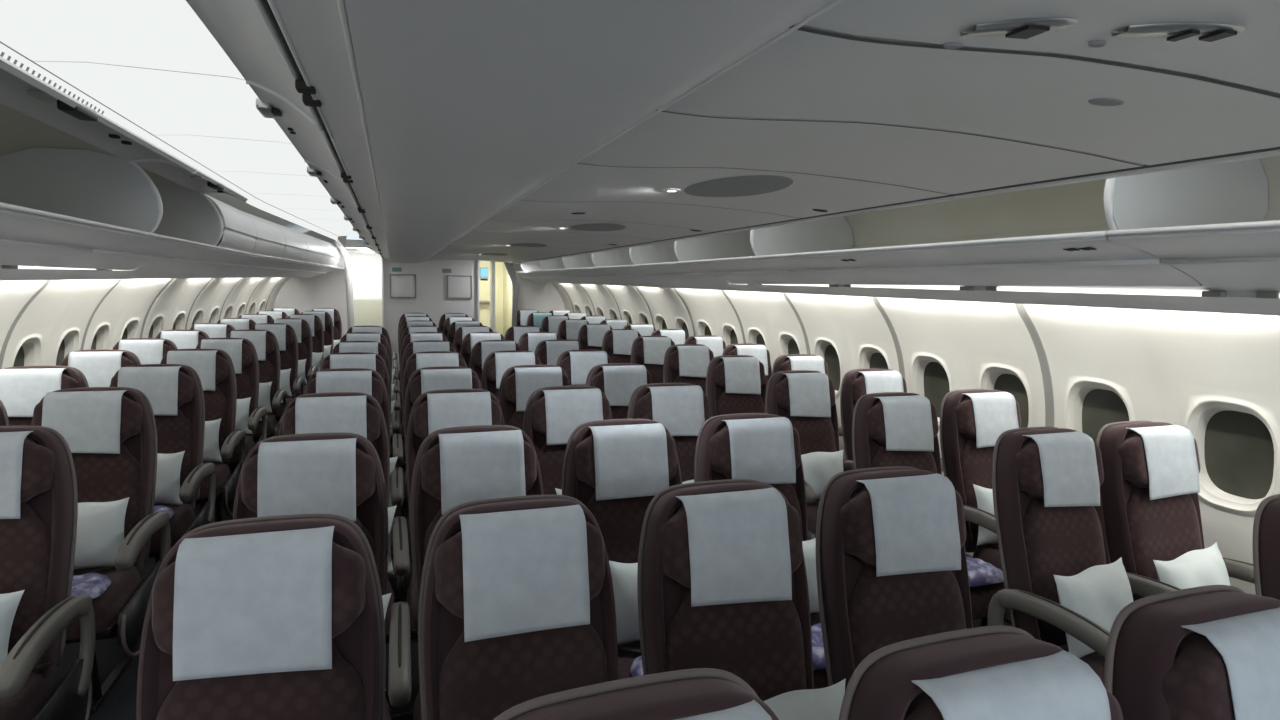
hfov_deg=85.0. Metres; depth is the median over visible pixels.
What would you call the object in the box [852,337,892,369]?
window
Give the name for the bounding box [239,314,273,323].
seat
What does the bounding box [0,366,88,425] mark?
seat
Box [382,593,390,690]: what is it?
pillow
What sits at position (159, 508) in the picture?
blanket
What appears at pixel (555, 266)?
bin
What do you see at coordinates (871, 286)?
diffuser
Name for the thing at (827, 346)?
window
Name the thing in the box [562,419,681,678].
seat
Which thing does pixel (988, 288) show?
strip light
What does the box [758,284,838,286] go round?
strip light
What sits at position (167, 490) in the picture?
pillow
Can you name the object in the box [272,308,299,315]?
seat
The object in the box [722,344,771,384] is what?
seat
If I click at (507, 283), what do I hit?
wall
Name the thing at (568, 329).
seat
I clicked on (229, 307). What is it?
window
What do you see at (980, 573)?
blanket
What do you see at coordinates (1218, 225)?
bin
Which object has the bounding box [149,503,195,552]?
seat cushion
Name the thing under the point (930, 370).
window
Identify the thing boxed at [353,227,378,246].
bin
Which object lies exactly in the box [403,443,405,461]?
seat cushion
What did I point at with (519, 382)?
seat
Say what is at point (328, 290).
wall
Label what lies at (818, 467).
pillow
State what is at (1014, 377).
window
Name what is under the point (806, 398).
seat
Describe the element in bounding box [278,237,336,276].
bin
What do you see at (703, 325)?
window
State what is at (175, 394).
seat
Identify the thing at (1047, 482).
seat
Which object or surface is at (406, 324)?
seat
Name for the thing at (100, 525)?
pillow
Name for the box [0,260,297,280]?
trim
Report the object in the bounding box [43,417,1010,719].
floor
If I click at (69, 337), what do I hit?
window
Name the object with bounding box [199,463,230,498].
seat cushion
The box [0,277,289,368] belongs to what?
wall
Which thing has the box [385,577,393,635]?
seat cushion
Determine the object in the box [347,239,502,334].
wall
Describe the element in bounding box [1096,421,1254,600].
seat
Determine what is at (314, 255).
bin
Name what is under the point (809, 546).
pillow
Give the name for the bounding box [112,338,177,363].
seat
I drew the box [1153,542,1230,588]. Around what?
pillow
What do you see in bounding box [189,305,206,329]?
window
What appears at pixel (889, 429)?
seat
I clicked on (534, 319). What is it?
seat
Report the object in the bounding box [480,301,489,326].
unit
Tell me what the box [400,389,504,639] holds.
seat
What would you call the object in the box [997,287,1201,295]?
diffuser
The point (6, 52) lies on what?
trim
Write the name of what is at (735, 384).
seat
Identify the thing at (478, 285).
trim
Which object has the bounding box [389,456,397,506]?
pillow
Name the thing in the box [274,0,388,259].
ceiling
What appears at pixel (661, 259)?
bin
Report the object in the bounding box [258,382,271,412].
pillow
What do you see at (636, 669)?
blanket
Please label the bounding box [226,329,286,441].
seat
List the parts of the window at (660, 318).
pane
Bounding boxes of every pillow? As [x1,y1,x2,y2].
[0,590,23,665]
[74,497,128,569]
[154,451,184,504]
[203,419,221,461]
[235,397,251,433]
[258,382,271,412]
[279,368,291,395]
[297,359,306,383]
[312,352,322,370]
[323,345,330,357]
[333,340,339,348]
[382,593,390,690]
[387,505,396,573]
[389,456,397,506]
[390,400,394,436]
[391,384,394,410]
[555,488,561,494]
[609,561,639,644]
[682,480,693,483]
[763,678,845,719]
[801,449,843,498]
[802,538,819,612]
[973,484,997,544]
[1053,557,1132,657]
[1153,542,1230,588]
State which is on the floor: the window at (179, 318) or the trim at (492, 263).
the trim at (492, 263)
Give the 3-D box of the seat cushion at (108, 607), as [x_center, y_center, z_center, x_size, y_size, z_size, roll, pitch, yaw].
[-2.228,0.925,2.687,0.464,0.112,0.470,-1,7,-19]
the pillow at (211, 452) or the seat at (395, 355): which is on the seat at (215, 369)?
the pillow at (211, 452)
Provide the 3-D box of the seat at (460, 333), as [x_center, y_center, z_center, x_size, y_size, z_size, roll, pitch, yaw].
[-1.616,0.255,7.039,0.549,1.165,0.724,-1,7,-20]
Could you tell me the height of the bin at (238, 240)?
0.537 m
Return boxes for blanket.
[71,573,110,598]
[154,505,174,518]
[630,656,642,676]
[811,623,825,669]
[966,557,1003,586]
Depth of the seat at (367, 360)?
4.49 m
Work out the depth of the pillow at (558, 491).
3.13 m
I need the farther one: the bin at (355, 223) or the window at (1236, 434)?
the bin at (355, 223)
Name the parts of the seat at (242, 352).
backrest, armrest, panel, armrest post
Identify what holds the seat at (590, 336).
on the floor
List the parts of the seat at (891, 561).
backrest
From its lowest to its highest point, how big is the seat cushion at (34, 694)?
0.112 m
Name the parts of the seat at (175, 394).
backrest, armrest, panel, armrest post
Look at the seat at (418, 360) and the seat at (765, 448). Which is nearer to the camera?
the seat at (765, 448)
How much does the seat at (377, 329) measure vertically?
1.165 m
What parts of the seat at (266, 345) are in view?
backrest, panel, armrest, armrest post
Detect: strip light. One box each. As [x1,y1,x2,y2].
[2,265,100,269]
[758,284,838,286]
[844,285,973,290]
[986,286,1226,296]
[1256,292,1279,298]
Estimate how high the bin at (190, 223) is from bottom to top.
0.538 m
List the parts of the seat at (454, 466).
backrest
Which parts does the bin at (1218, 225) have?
edge trim, panel, edge trim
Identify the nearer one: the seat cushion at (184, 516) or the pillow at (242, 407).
the seat cushion at (184, 516)
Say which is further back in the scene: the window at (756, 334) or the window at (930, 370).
the window at (756, 334)
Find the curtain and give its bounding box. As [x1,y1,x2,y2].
[504,262,517,325]
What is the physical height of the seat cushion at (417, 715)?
0.112 m
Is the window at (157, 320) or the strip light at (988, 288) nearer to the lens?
the strip light at (988, 288)
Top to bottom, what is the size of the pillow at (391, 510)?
0.295 m
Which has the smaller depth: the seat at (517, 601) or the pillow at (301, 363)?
the seat at (517, 601)
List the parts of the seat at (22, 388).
backrest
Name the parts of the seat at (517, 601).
backrest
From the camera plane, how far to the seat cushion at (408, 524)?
3.47 m
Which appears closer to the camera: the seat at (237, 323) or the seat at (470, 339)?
the seat at (470, 339)
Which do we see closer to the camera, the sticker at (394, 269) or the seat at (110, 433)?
the seat at (110, 433)
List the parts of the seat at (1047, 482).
armrest post, armrest, backrest, armrest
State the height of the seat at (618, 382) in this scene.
1.165 m
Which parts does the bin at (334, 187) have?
door, edge trim, edge trim, edge trim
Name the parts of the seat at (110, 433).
leg, backrest, floor rail, panel trim, panel, armrest, armrest post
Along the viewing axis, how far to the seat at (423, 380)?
3.87 m
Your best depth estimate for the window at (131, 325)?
5.70 m
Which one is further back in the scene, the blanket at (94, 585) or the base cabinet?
the base cabinet
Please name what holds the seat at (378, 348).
on the floor
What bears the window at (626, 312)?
in the wall at (1160, 349)
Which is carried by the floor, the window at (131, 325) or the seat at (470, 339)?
the seat at (470, 339)
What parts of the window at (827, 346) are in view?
pane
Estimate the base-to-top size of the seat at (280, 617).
1.165 m
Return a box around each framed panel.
[390,274,415,297]
[447,275,471,298]
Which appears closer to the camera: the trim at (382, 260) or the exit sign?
the trim at (382, 260)
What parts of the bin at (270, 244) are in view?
panel, edge trim, door, edge trim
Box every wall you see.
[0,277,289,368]
[273,230,347,336]
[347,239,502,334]
[383,258,476,372]
[503,262,511,337]
[512,263,564,312]
[552,283,1279,594]
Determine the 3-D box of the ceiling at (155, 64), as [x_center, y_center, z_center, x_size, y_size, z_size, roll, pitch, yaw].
[-2.033,-1.055,3.743,0.659,0.136,13.000,-1,7,-19]
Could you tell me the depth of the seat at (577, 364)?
4.98 m
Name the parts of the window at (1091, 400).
pane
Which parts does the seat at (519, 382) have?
backrest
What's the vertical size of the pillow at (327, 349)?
0.284 m
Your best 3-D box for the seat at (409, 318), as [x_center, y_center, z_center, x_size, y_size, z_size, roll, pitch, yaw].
[-2.671,0.071,8.421,0.578,1.165,0.724,-1,7,-19]
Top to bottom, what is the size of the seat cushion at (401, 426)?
0.112 m
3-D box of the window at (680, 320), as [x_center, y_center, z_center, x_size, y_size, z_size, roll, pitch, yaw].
[0.505,-0.256,7.825,0.200,0.520,0.380,-1,7,-19]
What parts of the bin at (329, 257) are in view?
panel, door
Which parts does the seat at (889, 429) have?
backrest, armrest, leg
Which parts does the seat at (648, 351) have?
backrest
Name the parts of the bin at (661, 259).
edge trim, panel, edge trim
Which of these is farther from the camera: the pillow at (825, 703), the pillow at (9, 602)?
the pillow at (9, 602)
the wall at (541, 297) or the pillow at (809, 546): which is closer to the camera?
the pillow at (809, 546)
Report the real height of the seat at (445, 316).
1.165 m
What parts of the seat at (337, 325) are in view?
backrest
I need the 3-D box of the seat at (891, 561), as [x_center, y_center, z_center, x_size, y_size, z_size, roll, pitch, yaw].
[0.795,0.922,1.751,0.549,1.165,0.724,-1,7,-19]
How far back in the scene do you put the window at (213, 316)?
7.79 m
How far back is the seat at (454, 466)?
2.30 m
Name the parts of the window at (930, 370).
pane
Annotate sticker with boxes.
[392,267,401,271]
[442,269,450,272]
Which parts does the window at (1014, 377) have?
pane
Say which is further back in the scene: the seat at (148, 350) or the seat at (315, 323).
the seat at (315, 323)
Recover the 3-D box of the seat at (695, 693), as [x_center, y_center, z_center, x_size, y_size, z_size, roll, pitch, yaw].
[0.096,1.026,0.629,0.576,1.182,0.724,-1,7,-20]
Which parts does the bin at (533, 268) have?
panel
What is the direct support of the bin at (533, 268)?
attached to the ceiling
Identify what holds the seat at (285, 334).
on the floor
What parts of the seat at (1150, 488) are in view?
backrest, armrest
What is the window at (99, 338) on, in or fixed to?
in the wall at (24, 304)
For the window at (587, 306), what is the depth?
10.87 m
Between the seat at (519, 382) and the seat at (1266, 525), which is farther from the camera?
the seat at (519, 382)
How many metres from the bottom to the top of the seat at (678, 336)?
1.165 m
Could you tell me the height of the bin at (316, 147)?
0.236 m
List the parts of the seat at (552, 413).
backrest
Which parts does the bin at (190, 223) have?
panel, edge trim, edge trim, door, latch plate, door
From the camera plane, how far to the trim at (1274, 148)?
2.03 m
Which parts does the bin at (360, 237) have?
door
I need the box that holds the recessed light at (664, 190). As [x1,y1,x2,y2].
[663,189,680,191]
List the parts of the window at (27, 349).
pane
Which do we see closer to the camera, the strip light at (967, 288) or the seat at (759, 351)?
the strip light at (967, 288)
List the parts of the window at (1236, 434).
pane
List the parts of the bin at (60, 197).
latch plate, edge trim, panel, edge trim, door, door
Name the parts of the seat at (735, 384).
backrest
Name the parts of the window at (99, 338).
pane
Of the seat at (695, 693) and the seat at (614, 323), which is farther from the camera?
the seat at (614, 323)
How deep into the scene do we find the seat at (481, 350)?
5.59 m
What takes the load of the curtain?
hanging from the ceiling
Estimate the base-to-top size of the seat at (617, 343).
1.165 m
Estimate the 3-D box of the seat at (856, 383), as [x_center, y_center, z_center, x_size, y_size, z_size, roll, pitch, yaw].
[1.544,0.666,4.121,0.549,1.165,0.724,-1,7,-19]
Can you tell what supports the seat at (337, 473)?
on the floor
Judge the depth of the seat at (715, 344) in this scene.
6.60 m
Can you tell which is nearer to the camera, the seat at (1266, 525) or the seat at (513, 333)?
the seat at (1266, 525)
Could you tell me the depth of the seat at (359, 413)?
2.92 m
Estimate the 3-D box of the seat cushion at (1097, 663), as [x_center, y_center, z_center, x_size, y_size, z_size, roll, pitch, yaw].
[1.630,1.062,2.287,0.464,0.112,0.470,-1,7,-20]
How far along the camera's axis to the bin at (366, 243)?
8.42 m
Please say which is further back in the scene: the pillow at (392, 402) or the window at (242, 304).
the window at (242, 304)
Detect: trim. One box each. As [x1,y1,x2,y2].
[0,41,338,240]
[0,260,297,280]
[333,239,353,329]
[381,257,384,327]
[477,260,479,321]
[490,261,494,331]
[515,150,1279,263]
[518,147,1279,262]
[567,278,1279,315]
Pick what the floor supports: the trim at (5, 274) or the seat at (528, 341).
the seat at (528, 341)
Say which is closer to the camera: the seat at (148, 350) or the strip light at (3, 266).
the strip light at (3, 266)
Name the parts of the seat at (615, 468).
backrest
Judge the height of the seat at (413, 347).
1.165 m
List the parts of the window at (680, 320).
pane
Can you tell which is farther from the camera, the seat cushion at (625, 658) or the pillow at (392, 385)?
the pillow at (392, 385)
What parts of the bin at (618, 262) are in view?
edge trim, panel, edge trim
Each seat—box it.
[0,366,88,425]
[0,400,9,425]
[0,425,95,719]
[31,387,170,712]
[60,349,140,386]
[110,364,215,564]
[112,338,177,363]
[136,514,385,719]
[156,330,208,348]
[160,349,245,521]
[190,323,234,337]
[196,338,266,473]
[217,318,255,329]
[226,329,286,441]
[233,432,411,719]
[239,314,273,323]
[252,323,304,420]
[256,310,287,318]
[271,318,317,396]
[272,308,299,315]
[278,392,409,642]
[287,314,325,364]
[301,311,333,353]
[304,368,403,558]
[311,308,341,339]
[320,352,402,466]
[332,341,399,457]
[340,332,400,443]
[346,326,399,393]
[393,313,429,380]
[393,316,432,389]
[393,320,436,404]
[399,326,441,422]
[399,332,447,442]
[400,340,455,468]
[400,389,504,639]
[402,351,466,504]
[403,425,543,719]
[404,366,481,556]
[418,495,617,719]
[438,313,467,331]
[442,316,474,337]
[447,321,482,344]
[453,326,492,353]
[460,332,504,367]
[469,340,520,382]
[481,350,541,399]
[493,668,778,719]
[498,365,570,429]
[505,326,541,343]
[516,310,537,325]
[518,332,559,352]
[522,385,612,494]
[526,312,552,328]
[535,339,582,365]
[541,315,568,334]
[549,310,570,315]
[556,350,611,385]
[558,319,588,340]
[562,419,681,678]
[563,312,586,318]
[578,324,611,349]
[581,316,605,323]
[585,363,651,418]
[600,319,627,328]
[602,329,640,362]
[623,324,655,335]
[627,383,710,481]
[631,336,674,382]
[637,479,813,700]
[651,329,687,344]
[663,344,713,393]
[684,335,725,356]
[694,413,828,688]
[706,355,766,416]
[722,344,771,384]
[765,370,853,539]
[772,354,844,460]
[816,466,972,689]
[839,625,1123,719]
[840,368,943,471]
[852,392,1008,626]
[940,389,1020,623]
[988,427,1179,684]
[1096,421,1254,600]
[1104,585,1279,719]
[1253,494,1279,599]
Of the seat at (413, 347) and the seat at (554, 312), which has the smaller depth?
the seat at (413, 347)
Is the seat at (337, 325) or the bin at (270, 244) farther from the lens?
the seat at (337, 325)
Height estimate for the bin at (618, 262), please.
0.562 m
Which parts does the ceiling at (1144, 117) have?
latch plate, latch plate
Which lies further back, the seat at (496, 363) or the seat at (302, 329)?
the seat at (302, 329)
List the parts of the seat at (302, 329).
backrest, armrest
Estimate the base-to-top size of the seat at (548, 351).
1.165 m
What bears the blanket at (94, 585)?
on the seat at (110, 433)
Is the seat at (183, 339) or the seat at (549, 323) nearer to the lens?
the seat at (183, 339)
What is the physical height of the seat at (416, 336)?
1.165 m
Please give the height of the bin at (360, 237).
0.236 m
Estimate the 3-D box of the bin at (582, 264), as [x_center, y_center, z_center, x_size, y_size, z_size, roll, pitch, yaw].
[-0.418,-1.171,8.089,0.886,0.562,1.153,-1,7,-19]
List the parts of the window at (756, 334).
pane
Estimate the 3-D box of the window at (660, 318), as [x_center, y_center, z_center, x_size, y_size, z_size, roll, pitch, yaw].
[0.292,-0.320,8.329,0.200,0.520,0.380,-1,7,-19]
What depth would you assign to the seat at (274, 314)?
9.08 m
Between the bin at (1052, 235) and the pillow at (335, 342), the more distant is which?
the pillow at (335, 342)
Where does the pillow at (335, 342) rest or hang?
on the seat at (337, 325)
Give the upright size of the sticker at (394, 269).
0.060 m
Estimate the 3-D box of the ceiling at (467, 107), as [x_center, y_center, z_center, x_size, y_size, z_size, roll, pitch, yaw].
[-1.237,-0.734,4.063,0.480,0.155,13.000,-1,7,-19]
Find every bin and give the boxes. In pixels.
[0,56,195,265]
[37,150,247,270]
[132,186,256,272]
[183,210,285,273]
[186,0,333,137]
[226,222,307,275]
[249,84,356,193]
[255,230,323,275]
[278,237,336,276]
[298,242,343,277]
[306,162,366,217]
[330,196,372,231]
[344,215,376,240]
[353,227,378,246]
[359,236,380,251]
[363,241,382,254]
[367,246,383,257]
[506,271,552,282]
[520,261,573,282]
[539,257,600,282]
[562,253,633,282]
[592,247,678,283]
[629,241,729,283]
[674,230,815,283]
[750,179,1201,286]
[1104,156,1279,287]
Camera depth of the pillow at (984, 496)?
3.28 m
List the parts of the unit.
door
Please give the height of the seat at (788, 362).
1.165 m
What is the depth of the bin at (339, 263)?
10.03 m
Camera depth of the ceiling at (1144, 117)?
1.33 m
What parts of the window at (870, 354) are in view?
pane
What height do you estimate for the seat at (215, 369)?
1.165 m
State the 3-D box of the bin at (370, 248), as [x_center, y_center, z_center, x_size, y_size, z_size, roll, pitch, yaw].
[-3.455,-1.511,9.484,0.446,0.236,1.201,-1,7,-19]
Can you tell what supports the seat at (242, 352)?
on the floor
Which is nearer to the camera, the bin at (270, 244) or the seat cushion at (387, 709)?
the seat cushion at (387, 709)
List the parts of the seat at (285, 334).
backrest, armrest, armrest post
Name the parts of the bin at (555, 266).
edge trim, panel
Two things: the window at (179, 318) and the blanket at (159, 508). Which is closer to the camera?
the blanket at (159, 508)
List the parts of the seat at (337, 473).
backrest, armrest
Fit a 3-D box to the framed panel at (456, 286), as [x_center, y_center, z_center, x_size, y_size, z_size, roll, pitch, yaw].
[-2.696,-1.090,10.429,0.362,0.342,0.024,-1,7,-19]
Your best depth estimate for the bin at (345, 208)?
4.14 m
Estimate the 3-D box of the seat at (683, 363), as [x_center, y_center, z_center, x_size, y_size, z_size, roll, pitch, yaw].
[0.492,0.482,5.504,0.578,1.165,0.724,-1,7,-20]
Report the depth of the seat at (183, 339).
5.88 m
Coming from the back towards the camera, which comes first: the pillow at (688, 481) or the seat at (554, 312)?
the seat at (554, 312)
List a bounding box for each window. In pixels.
[9,327,49,366]
[41,321,86,365]
[88,317,115,349]
[109,313,144,341]
[146,310,168,337]
[163,307,189,329]
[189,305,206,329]
[207,303,222,322]
[222,301,235,318]
[235,300,247,317]
[247,298,258,313]
[258,297,267,311]
[572,301,581,312]
[582,302,596,315]
[593,303,604,316]
[606,305,618,318]
[620,307,633,323]
[635,309,649,323]
[652,311,668,329]
[671,313,690,336]
[693,316,713,335]
[718,319,739,345]
[743,322,768,350]
[773,326,802,355]
[808,331,843,403]
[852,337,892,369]
[904,345,954,433]
[972,354,1034,427]
[1057,366,1138,442]
[1175,382,1279,524]
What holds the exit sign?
attached to the wall
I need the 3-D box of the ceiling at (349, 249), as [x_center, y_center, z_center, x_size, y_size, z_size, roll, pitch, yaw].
[-4.418,-1.751,11.228,0.700,0.020,2.640,-1,7,-19]
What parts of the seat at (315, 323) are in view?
backrest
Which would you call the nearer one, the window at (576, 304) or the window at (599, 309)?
the window at (599, 309)
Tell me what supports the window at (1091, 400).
in the wall at (1160, 349)
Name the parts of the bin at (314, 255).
panel, door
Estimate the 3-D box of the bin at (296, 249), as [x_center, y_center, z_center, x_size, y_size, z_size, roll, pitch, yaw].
[-3.801,-1.101,6.906,0.822,0.537,1.100,-1,7,-19]
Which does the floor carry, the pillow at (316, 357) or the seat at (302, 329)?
the seat at (302, 329)
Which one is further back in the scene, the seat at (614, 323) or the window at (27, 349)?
the seat at (614, 323)
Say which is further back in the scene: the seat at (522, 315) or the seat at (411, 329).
the seat at (522, 315)
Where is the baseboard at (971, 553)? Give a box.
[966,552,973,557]
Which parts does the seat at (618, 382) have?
backrest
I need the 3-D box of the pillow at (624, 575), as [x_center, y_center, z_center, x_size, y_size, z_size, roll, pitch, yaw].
[0.072,0.812,2.379,0.396,0.283,0.134,-1,7,-21]
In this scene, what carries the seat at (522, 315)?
on the floor
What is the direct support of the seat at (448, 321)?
on the floor
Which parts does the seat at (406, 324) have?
armrest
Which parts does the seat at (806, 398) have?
backrest, armrest, panel, armrest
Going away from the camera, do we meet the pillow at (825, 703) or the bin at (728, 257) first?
the pillow at (825, 703)
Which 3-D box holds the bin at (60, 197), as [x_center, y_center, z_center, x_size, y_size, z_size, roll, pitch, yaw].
[-2.135,-0.564,2.100,0.891,0.550,2.269,-1,7,-19]
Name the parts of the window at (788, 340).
pane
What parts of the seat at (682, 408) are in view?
backrest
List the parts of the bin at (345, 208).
door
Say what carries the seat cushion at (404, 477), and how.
on the seat at (418, 360)
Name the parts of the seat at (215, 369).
backrest, leg, panel trim, panel, armrest, armrest post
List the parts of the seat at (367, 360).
armrest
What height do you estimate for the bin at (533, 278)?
0.562 m
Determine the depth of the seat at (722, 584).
1.70 m
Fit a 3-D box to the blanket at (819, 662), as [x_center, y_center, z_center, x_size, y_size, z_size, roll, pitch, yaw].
[0.602,0.942,2.332,0.270,0.047,0.210,-2,7,-25]
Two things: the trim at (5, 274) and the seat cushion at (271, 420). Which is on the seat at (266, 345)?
the seat cushion at (271, 420)
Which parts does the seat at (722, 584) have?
backrest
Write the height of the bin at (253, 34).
0.228 m
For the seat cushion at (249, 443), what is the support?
on the seat at (242, 352)
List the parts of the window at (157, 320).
pane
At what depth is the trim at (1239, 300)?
2.92 m
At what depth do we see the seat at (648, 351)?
6.40 m
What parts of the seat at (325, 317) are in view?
backrest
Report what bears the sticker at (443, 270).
attached to the wall at (431, 299)
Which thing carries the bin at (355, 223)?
attached to the ceiling at (314, 28)
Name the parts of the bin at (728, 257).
edge trim, panel, edge trim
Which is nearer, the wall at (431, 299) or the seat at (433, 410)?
the seat at (433, 410)
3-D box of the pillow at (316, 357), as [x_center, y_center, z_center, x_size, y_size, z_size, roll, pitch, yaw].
[-3.993,0.031,8.317,0.401,0.292,0.134,0,7,-15]
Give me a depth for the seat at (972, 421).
3.44 m
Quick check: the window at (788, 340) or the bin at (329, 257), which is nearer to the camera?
the window at (788, 340)
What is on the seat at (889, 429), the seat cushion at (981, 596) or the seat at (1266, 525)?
the seat cushion at (981, 596)
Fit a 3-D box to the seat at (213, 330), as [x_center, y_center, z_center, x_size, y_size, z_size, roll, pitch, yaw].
[-4.055,0.256,6.538,0.578,1.165,0.724,-1,7,-19]
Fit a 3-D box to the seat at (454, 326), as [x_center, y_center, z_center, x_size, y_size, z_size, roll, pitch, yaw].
[-1.893,0.159,7.817,0.549,1.165,0.724,-1,7,-19]
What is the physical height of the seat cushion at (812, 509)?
0.112 m
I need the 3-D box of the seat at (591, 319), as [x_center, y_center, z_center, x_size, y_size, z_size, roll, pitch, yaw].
[-0.552,-0.006,9.519,0.549,1.165,0.724,-1,7,-19]
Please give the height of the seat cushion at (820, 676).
0.112 m
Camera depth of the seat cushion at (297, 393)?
7.27 m
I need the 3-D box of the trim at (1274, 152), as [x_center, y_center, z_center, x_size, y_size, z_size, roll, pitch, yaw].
[0.253,-0.782,4.583,0.038,0.134,13.000,-1,7,-19]
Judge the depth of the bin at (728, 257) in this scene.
5.40 m
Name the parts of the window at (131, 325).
pane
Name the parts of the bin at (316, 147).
door, edge trim, edge trim, edge trim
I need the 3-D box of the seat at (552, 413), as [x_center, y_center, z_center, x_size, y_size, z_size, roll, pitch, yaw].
[-0.241,0.737,3.140,0.549,1.165,0.724,-1,7,-19]
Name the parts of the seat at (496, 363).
backrest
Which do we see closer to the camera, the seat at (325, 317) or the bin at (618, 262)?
the bin at (618, 262)
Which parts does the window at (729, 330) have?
pane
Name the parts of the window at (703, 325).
pane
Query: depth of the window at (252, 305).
9.35 m
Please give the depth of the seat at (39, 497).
2.17 m
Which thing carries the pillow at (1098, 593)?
on the seat at (1047, 482)
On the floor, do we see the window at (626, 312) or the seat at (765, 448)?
the seat at (765, 448)
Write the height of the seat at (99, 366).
1.165 m
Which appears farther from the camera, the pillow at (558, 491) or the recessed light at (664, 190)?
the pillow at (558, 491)
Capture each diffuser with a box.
[851,285,959,289]
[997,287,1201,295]
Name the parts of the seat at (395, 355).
armrest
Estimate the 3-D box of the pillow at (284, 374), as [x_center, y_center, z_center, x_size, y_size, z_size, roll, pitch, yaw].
[-3.566,0.230,6.716,0.401,0.283,0.134,-1,7,-20]
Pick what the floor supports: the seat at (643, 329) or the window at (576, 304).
the seat at (643, 329)
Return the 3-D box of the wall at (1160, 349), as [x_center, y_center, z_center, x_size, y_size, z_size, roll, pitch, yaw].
[1.138,0.261,5.587,0.504,1.615,14.061,-1,7,-21]
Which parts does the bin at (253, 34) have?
door, edge trim, edge trim, edge trim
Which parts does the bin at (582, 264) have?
edge trim, panel, edge trim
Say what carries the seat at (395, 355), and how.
on the floor
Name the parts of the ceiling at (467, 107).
edge trim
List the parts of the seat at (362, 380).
armrest, armrest post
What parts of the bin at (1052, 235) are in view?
edge trim, edge trim, panel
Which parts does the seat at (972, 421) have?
backrest, floor rail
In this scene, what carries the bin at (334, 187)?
attached to the ceiling at (314, 28)
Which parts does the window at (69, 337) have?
pane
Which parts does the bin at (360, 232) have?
door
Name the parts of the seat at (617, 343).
backrest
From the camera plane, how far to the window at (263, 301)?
9.87 m
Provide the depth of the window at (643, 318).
8.86 m
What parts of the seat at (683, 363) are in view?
backrest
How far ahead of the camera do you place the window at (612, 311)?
9.87 m
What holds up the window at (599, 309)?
in the wall at (1160, 349)
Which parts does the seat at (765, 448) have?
backrest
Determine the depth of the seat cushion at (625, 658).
2.26 m
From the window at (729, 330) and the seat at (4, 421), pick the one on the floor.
the seat at (4, 421)
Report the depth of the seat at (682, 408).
3.44 m
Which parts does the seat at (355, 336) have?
armrest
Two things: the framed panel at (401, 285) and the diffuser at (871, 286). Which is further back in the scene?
the framed panel at (401, 285)
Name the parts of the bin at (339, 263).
panel, door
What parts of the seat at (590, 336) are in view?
backrest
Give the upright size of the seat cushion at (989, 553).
0.112 m
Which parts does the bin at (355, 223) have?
door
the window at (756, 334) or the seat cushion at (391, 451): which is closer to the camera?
the seat cushion at (391, 451)
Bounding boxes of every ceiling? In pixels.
[0,0,358,235]
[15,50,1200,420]
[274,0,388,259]
[335,247,376,253]
[337,0,844,262]
[429,0,1279,262]
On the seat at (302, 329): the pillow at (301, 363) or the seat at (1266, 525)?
the pillow at (301, 363)
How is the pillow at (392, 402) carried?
on the seat at (378, 348)
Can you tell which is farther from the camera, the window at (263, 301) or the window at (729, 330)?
the window at (263, 301)
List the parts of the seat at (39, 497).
backrest, armrest, panel, armrest post, panel trim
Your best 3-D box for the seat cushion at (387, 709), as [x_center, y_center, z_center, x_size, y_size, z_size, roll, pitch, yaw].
[-0.929,1.045,1.912,0.464,0.112,0.470,-1,7,-19]
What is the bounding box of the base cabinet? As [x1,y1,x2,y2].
[353,299,384,326]
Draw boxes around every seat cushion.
[0,672,49,719]
[66,566,141,639]
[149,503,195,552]
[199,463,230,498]
[230,435,254,462]
[253,414,276,436]
[275,398,292,416]
[296,385,305,396]
[384,697,390,719]
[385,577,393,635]
[390,445,392,457]
[400,420,403,435]
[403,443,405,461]
[403,471,407,496]
[406,514,410,546]
[407,575,416,630]
[413,687,421,719]
[617,641,640,678]
[806,499,819,533]
[811,612,828,688]
[966,556,1008,619]
[973,543,1002,571]
[1059,644,1104,684]
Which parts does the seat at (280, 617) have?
backrest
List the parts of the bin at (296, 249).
panel, edge trim, door, edge trim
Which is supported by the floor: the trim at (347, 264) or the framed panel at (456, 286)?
the trim at (347, 264)
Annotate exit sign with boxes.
[480,267,487,280]
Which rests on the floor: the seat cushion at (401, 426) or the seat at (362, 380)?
the seat at (362, 380)
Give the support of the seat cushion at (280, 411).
on the seat at (285, 334)
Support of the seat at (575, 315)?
on the floor
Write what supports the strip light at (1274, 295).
attached to the wall at (1160, 349)
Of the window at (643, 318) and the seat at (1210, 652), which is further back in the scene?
the window at (643, 318)
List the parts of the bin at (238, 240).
panel, edge trim, door, edge trim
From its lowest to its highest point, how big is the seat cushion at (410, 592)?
0.112 m
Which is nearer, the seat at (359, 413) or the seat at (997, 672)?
the seat at (997, 672)
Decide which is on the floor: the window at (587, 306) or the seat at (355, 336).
the seat at (355, 336)

